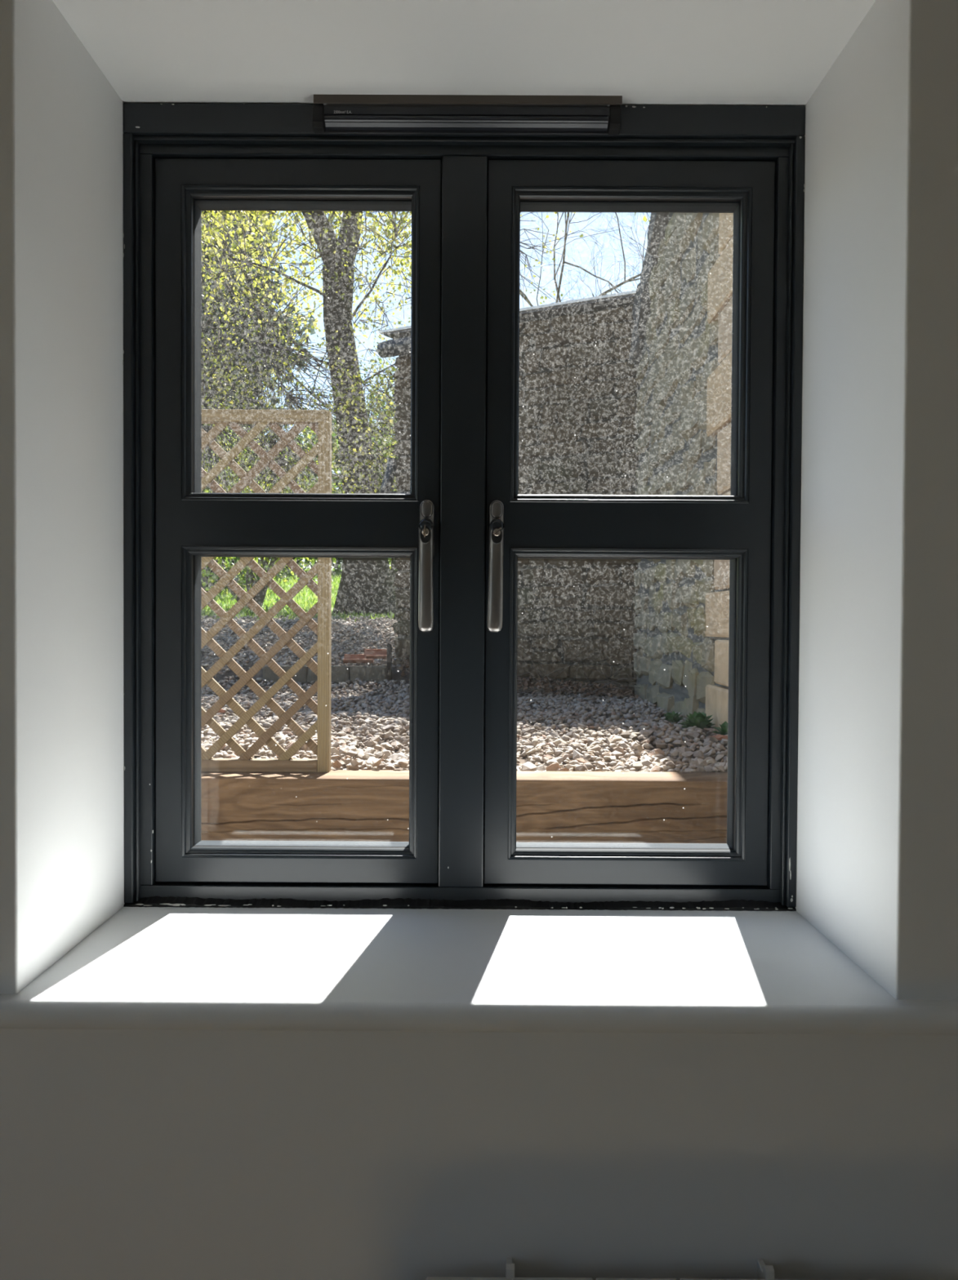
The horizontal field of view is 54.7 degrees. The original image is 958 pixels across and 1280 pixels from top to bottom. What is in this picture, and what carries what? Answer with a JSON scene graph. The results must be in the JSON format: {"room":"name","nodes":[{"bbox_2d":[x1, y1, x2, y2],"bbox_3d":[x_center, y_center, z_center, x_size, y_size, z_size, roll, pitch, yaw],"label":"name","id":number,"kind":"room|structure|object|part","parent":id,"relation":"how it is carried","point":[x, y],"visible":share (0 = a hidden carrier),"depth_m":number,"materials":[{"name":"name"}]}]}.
{"room":"living room","nodes":[
{"label":"living room","id":0,"kind":"room"},
{"bbox_2d":[0,0,957,1279],"bbox_3d":[-0.137,0.008,1.055,4.200,2.590,0.372,0,1,0],"label":"wall","id":1,"kind":"structure","parent":0,"point":[126,1154],"depth_m":0.88,"materials":[{"name":"paint"}]},
{"bbox_2d":[122,94,804,911],"bbox_3d":[-0.021,-0.144,1.194,0.830,1.019,0.187,0,1,0],"label":"window","id":2,"kind":"structure","parent":1,"relation":"in","point":[465,167],"depth_m":1.16,"materials":[{"name":"paint"}]},
{"bbox_3d":[-0.431,-0.146,1.145,0.011,0.944,0.018,0,1,0],"label":"trim","id":3,"kind":"part","parent":2,"relation":"part of","materials":[{"name":"paint"}]},
{"bbox_3d":[-0.423,-0.143,1.149,0.004,0.938,0.010,0,1,0],"label":"trim","id":4,"kind":"part","parent":2,"relation":"part of","materials":[{"name":"paint"}]},
{"bbox_3d":[-0.225,0.078,1.208,0.293,0.389,0.004,0,1,0],"label":"pane","id":5,"kind":"part","parent":2,"relation":"part of","materials":[{"name":"clear glass"}]},
{"bbox_3d":[-0.223,-0.370,1.200,0.293,0.388,0.004,0,1,0],"label":"pane","id":6,"kind":"part","parent":2,"relation":"part of","materials":[{"name":"clear glass"}]},
{"bbox_3d":[-0.064,-0.076,1.127,0.019,0.132,0.020,0,1,0],"label":"lever","id":7,"kind":"part","parent":2,"relation":"part of","materials":[{"name":"metal"}]},
{"bbox_3d":[-0.065,-0.136,1.153,0.018,0.076,0.011,0,1,0],"label":"handle","id":8,"kind":"part","parent":2,"relation":"part of","materials":[{"name":"metal"}]},
{"bbox_3d":[-0.024,0.333,1.189,0.830,0.048,0.059,0,1,0],"label":"frame rail","id":9,"kind":"part","parent":2,"relation":"part of","materials":[{"name":"paint"}]},
{"bbox_3d":[-0.018,-0.613,1.139,0.830,0.005,0.012,0,1,0],"label":"trim","id":10,"kind":"part","parent":2,"relation":"part of","materials":[{"name":"paint"}]},
{"bbox_3d":[-0.018,-0.634,1.135,0.830,0.036,0.018,0,1,0],"label":"trim","id":11,"kind":"part","parent":2,"relation":"part of","materials":[{"name":"paint"}]},
{"bbox_2d":[311,94,622,134],"bbox_3d":[-0.015,-0.633,1.116,0.371,0.038,0.018,0,1,0],"label":"vent","id":12,"kind":"object","parent":2,"relation":"attached to","point":[331,114],"depth_m":1.11,"materials":[{"name":"plastic"}]},
{"bbox_3d":[0.020,-0.076,1.127,0.020,0.132,0.020,0,1,0],"label":"lever","id":13,"kind":"part","parent":2,"relation":"part of","materials":[{"name":"metal"}]},
{"bbox_3d":[0.022,-0.136,1.152,0.018,0.076,0.011,0,1,0],"label":"handle","id":14,"kind":"part","parent":2,"relation":"part of","materials":[{"name":"metal"}]},
{"bbox_3d":[0.186,0.080,1.207,0.295,0.389,0.004,0,1,0],"label":"pane","id":15,"kind":"part","parent":2,"relation":"part of","materials":[{"name":"clear glass"}]},
{"bbox_3d":[0.189,-0.368,1.199,0.295,0.388,0.004,0,1,0],"label":"pane","id":16,"kind":"part","parent":2,"relation":"part of","materials":[{"name":"clear glass"}]},
{"bbox_3d":[0.381,-0.139,1.147,0.004,0.938,0.010,0,1,0],"label":"trim","id":17,"kind":"part","parent":2,"relation":"part of","materials":[{"name":"paint"}]},
{"bbox_3d":[0.388,-0.142,1.143,0.011,0.944,0.018,0,1,0],"label":"trim","id":18,"kind":"part","parent":2,"relation":"part of","materials":[{"name":"paint"}]},
{"bbox_2d":[0,906,957,1035],"bbox_3d":[0.026,0.348,0.997,2.170,0.026,0.299,0,1,0],"label":"window sill","id":19,"kind":"structure","parent":1,"relation":"attached to","point":[166,968],"depth_m":0.92,"materials":[{"name":"paint"}]},
{"bbox_3d":[-0.149,1.292,-1.122,4.200,0.100,4.028,0,1,0],"label":"floor","id":20,"kind":"structure","parent":0,"visible":0},
{"bbox_2d":[426,1257,828,1279],"bbox_3d":[0.174,0.892,0.820,0.534,0.634,0.128,0,1,0],"label":"radiator","id":21,"kind":"object","parent":20,"relation":"on","point":[764,1272],"visible":1,"depth_m":0.85,"materials":[{"name":"metal"}]},
{"bbox_2d":[426,1276,508,1279],"bbox_3d":[-0.011,0.588,0.801,0.076,0.008,0.097,0,1,0],"label":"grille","id":22,"kind":"object","parent":21,"relation":"attached to","point":[428,1277],"depth_m":0.85,"materials":[{"name":"metal"}]},
{"bbox_2d":[511,1277,592,1279],"bbox_3d":[0.067,0.589,0.801,0.075,0.008,0.097,0,1,0],"label":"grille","id":23,"kind":"object","parent":21,"relation":"attached to","point":[513,1278],"depth_m":0.85,"materials":[{"name":"metal"}]},
{"bbox_2d":[595,1277,676,1279],"bbox_3d":[0.144,0.589,0.801,0.075,0.008,0.097,0,1,0],"label":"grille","id":24,"kind":"object","parent":21,"relation":"attached to","point":[597,1278],"depth_m":0.85,"materials":[{"name":"metal"}]},
{"bbox_2d":[680,1278,764,1279],"bbox_3d":[0.224,0.590,0.801,0.082,0.008,0.097,0,1,0],"label":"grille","id":25,"kind":"object","parent":21,"relation":"attached to","point":[681,1278],"depth_m":0.85,"materials":[{"name":"metal"}]},
{"bbox_2d":[773,1279,828,1279],"bbox_3d":[0.336,0.590,0.801,0.137,0.008,0.097,0,1,0],"label":"grille","id":26,"kind":"object","parent":21,"relation":"attached to","point":[774,1279],"depth_m":0.85,"materials":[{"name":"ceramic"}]},
{"label":"outside","id":27,"kind":"structure","parent":0,"visible":0},
{"bbox_2d":[201,614,727,772],"bbox_3d":[-1.427,0.085,5.770,10.000,0.551,6.588,0,1,0],"label":"ground","id":28,"kind":"structure","parent":27,"point":[586,733],"depth_m":3.79,"materials":[{"name":"gravel"}]},
{"bbox_2d":[217,708,225,712],"bbox_3d":[-1.172,0.316,4.148,0.072,0.021,0.038,0,1,-8],"label":"shard","id":29,"kind":"object","parent":28,"relation":"on","point":[221,710],"visible":0.32,"depth_m":4.14},
{"bbox_2d":[262,665,386,684],"bbox_3d":[-1.011,0.228,6.147,0.830,0.120,0.126,0,1,0],"label":"stone kerb","id":30,"kind":"object","parent":28,"relation":"on","point":[340,673],"visible":0.66,"depth_m":6.09,"materials":[{"name":"grey stone"}]},
{"bbox_2d":[342,648,386,662],"bbox_3d":[-0.745,0.109,6.203,0.328,0.097,0.201,0,1,-3],"label":"bricks","id":31,"kind":"object","parent":28,"relation":"on","point":[348,658],"depth_m":6.21,"materials":[{"name":"brick"}]},
{"bbox_2d":[386,644,391,684],"bbox_3d":[-0.589,0.163,6.092,0.031,0.275,0.032,0,1,0],"label":"wooden post","id":32,"kind":"object","parent":28,"relation":"on","point":[388,646],"visible":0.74,"depth_m":6.08,"materials":[{"name":"brown wood"}]},
{"bbox_2d":[377,289,638,697],"bbox_3d":[0.567,-0.830,6.749,1.832,2.730,2.082,1,1,26],"label":"wall","id":33,"kind":"structure","parent":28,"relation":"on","point":[559,621],"depth_m":5.78,"materials":[{"name":"stone"}]},
{"bbox_2d":[395,645,643,698],"bbox_3d":[0.153,0.150,5.623,1.822,0.368,0.680,1,1,27],"label":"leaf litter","id":34,"kind":"object","parent":28,"relation":"on","point":[547,685],"visible":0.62,"depth_m":5.65,"materials":[{"name":"plant"}]},
{"bbox_2d":[662,711,683,722],"bbox_3d":[0.818,0.323,3.886,0.088,0.050,0.093,0,1,0],"label":"weed","id":35,"kind":"object","parent":28,"relation":"on","point":[672,717],"visible":1,"depth_m":3.87,"materials":[{"name":"green plant"}]},
{"bbox_2d":[627,212,733,732],"bbox_3d":[1.149,-1.529,3.787,0.518,4.239,3.852,0,1,0],"label":"wall","id":36,"kind":"structure","parent":28,"relation":"on","point":[682,313],"depth_m":4.27,"materials":[{"name":"beige stone"}]},
{"bbox_2d":[678,711,715,729],"bbox_3d":[0.849,0.313,3.619,0.139,0.078,0.133,1,1,30],"label":"weed","id":37,"kind":"object","parent":28,"relation":"on","point":[699,719],"visible":0.81,"depth_m":3.59,"materials":[{"name":"green plant"}]},
{"bbox_2d":[711,720,727,735],"bbox_3d":[0.905,0.329,3.420,0.091,0.055,0.098,0,1,-31],"label":"weed","id":38,"kind":"object","parent":28,"relation":"on","point":[722,731],"visible":0.52,"depth_m":3.42,"materials":[{"name":"green plant"}]},
{"bbox_2d":[712,734,727,740],"bbox_3d":[0.844,0.344,3.265,0.064,0.020,0.033,0,1,-1],"label":"shard","id":39,"kind":"object","parent":28,"relation":"on","point":[718,737],"visible":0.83,"depth_m":3.25},
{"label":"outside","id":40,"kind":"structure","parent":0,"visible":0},
{"bbox_2d":[201,568,394,622],"bbox_3d":[-1.393,-1.144,18.260,26.000,1.615,19.732,0,1,0],"label":"lawn","id":41,"kind":"structure","parent":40,"point":[306,598],"depth_m":11.17,"materials":[{"name":"plant"}]},
{"bbox_2d":[201,395,285,591],"bbox_3d":[-3.640,-1.919,12.622,2.685,2.761,1.949,0,1,0],"label":"leafy shrub","id":42,"kind":"object","parent":41,"relation":"on","point":[210,584],"visible":0.02,"depth_m":12.63,"materials":[{"name":"green plant"}]},
{"bbox_2d":[201,210,315,583],"bbox_3d":[-4.405,-4.899,15.046,3.490,8.142,3.067,0,1,0],"label":"evergreen tree","id":43,"kind":"object","parent":41,"relation":"on","point":[260,257],"visible":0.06,"depth_m":14.54,"materials":[{"name":"green plant"}]},
{"bbox_2d":[201,395,347,608],"bbox_3d":[-2.497,-1.512,10.358,2.847,2.480,2.010,0,1,0],"label":"leafy shrub","id":44,"kind":"object","parent":41,"relation":"on","point":[251,578],"visible":0.06,"depth_m":10.27,"materials":[{"name":"green plant"}]},
{"bbox_2d":[236,417,392,572],"bbox_3d":[-3.376,-3.192,21.009,16.272,3.707,4.705,0,1,0],"label":"hedge","id":45,"kind":"object","parent":41,"relation":"on","point":[337,566],"visible":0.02,"depth_m":20.70,"materials":[{"name":"green plant"}]},
{"bbox_2d":[333,356,398,604],"bbox_3d":[-0.955,-1.847,11.007,1.721,2.979,1.758,0,1,0],"label":"leafy shrub","id":46,"kind":"object","parent":41,"relation":"on","point":[393,569],"visible":0.06,"depth_m":10.91,"materials":[{"name":"green plant"}]},
{"bbox_2d":[201,210,649,615],"bbox_3d":[-1.349,-5.580,10.776,9.541,10.863,8.965,0,1,-34],"label":"broadleaf tree","id":47,"kind":"object","parent":41,"relation":"on","point":[365,585],"visible":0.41,"depth_m":9.35,"materials":[{"name":"green plant"}]},
{"bbox_2d":[315,211,651,386],"bbox_3d":[1.909,-4.745,13.757,7.050,7.891,8.192,1,1,33],"label":"bare tree","id":48,"kind":"object","parent":41,"relation":"on","point":[569,290],"visible":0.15,"depth_m":13.71,"materials":[{"name":"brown plant"}]},
{"bbox_2d":[366,212,649,411],"bbox_3d":[1.732,-4.707,13.205,6.936,7.972,6.664,0,1,-7],"label":"bare tree","id":49,"kind":"object","parent":41,"relation":"on","point":[557,289],"visible":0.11,"depth_m":13.00,"materials":[{"name":"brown plant"}]},
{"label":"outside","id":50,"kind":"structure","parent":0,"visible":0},
{"bbox_3d":[-1.439,0.642,1.875,10.000,0.097,1.240,0,1,0],"label":"patio","id":51,"kind":"object","parent":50,"visible":0},
{"bbox_2d":[201,769,727,843],"bbox_3d":[-0.427,0.470,2.420,2.620,0.240,0.141,0,1,0],"label":"sleeper","id":52,"kind":"object","parent":51,"relation":"on","point":[566,806],"visible":0.43,"depth_m":2.35,"materials":[{"name":"brown wood"}]},
{"bbox_2d":[201,408,331,772],"bbox_3d":[-0.848,-0.130,2.454,0.910,0.953,0.037,0,1,0],"label":"trellis","id":53,"kind":"object","parent":52,"relation":"on","point":[317,420],"visible":0.48,"depth_m":2.44,"materials":[{"name":"brown wood"}]},
{"bbox_3d":[-0.851,0.331,2.463,0.848,0.031,0.035,0,1,0],"label":"rail","id":54,"kind":"part","parent":53,"relation":"part of","materials":[{"name":"brown wood"}]},
{"bbox_3d":[-0.848,-0.590,2.446,0.894,0.031,0.037,0,1,0],"label":"rail","id":55,"kind":"part","parent":53,"relation":"part of","materials":[{"name":"brown wood"}]}
]}

